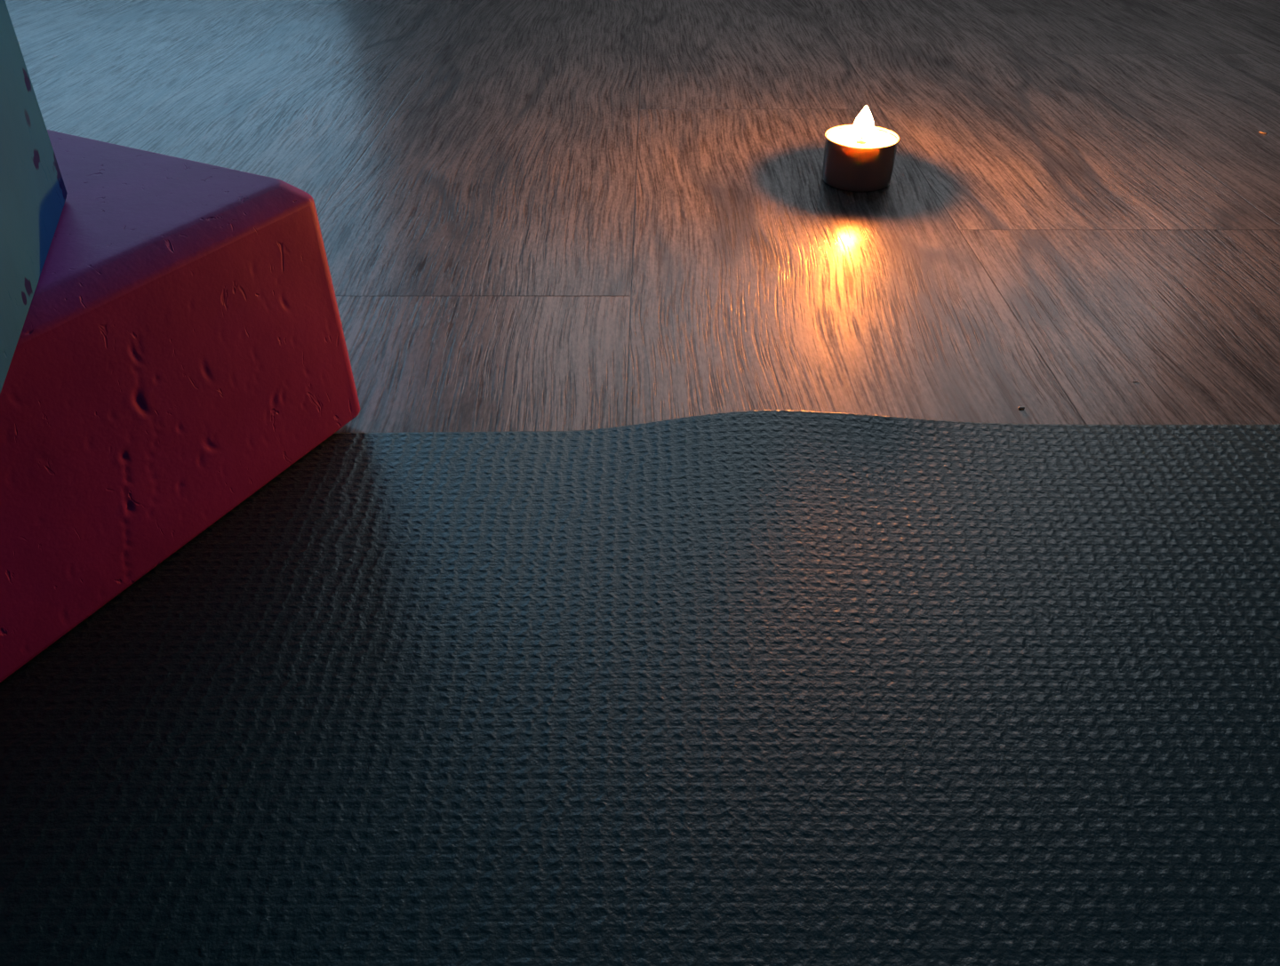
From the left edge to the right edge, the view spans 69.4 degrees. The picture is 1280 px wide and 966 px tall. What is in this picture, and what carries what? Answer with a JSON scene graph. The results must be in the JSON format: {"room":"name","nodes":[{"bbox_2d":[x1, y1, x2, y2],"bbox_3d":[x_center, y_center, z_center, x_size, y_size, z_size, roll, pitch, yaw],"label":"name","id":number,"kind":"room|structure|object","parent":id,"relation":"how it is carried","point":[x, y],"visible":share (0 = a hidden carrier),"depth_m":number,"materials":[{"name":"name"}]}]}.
{"room":"exercise studio","nodes":[
{"label":"exercise studio","id":0,"kind":"room"},
{"bbox_2d":[4,0,1279,432],"bbox_3d":[-0.050,0.087,0.195,4.500,0.020,5.000,0,38,0],"label":"floor","id":1,"kind":"structure","parent":0,"point":[533,215],"depth_m":0.50,"materials":[{"name":"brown wood"}]},
{"bbox_2d":[0,409,1279,965],"bbox_3d":[-0.072,0.514,-0.378,0.638,0.012,1.741,0,38,0],"label":"yoga mat","id":2,"kind":"object","parent":1,"relation":"on","point":[680,692],"visible":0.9,"depth_m":0.21,"materials":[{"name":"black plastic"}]},
{"bbox_2d":[0,129,359,682],"bbox_3d":[-0.211,-0.014,0.235,0.150,0.080,0.230,17,41,21],"label":"block","id":3,"kind":"object","parent":2,"relation":"on","point":[181,346],"visible":0.99,"depth_m":0.24,"materials":[{"name":"plastic"}]},
{"bbox_2d":[0,0,67,393],"bbox_3d":[-0.236,-0.041,0.142,0.234,0.076,0.150,-13,40,-16],"label":"block","id":4,"kind":"object","parent":3,"relation":"on","point":[33,192],"visible":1,"depth_m":0.21,"materials":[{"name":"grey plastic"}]},
{"bbox_2d":[822,105,900,191],"bbox_3d":[0.116,-0.178,0.486,0.039,0.039,0.039,0,38,0],"label":"tealight candle","id":5,"kind":"object","parent":1,"relation":"on","point":[860,156],"visible":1,"depth_m":0.48,"materials":[{"name":"beige wax"}]}
]}

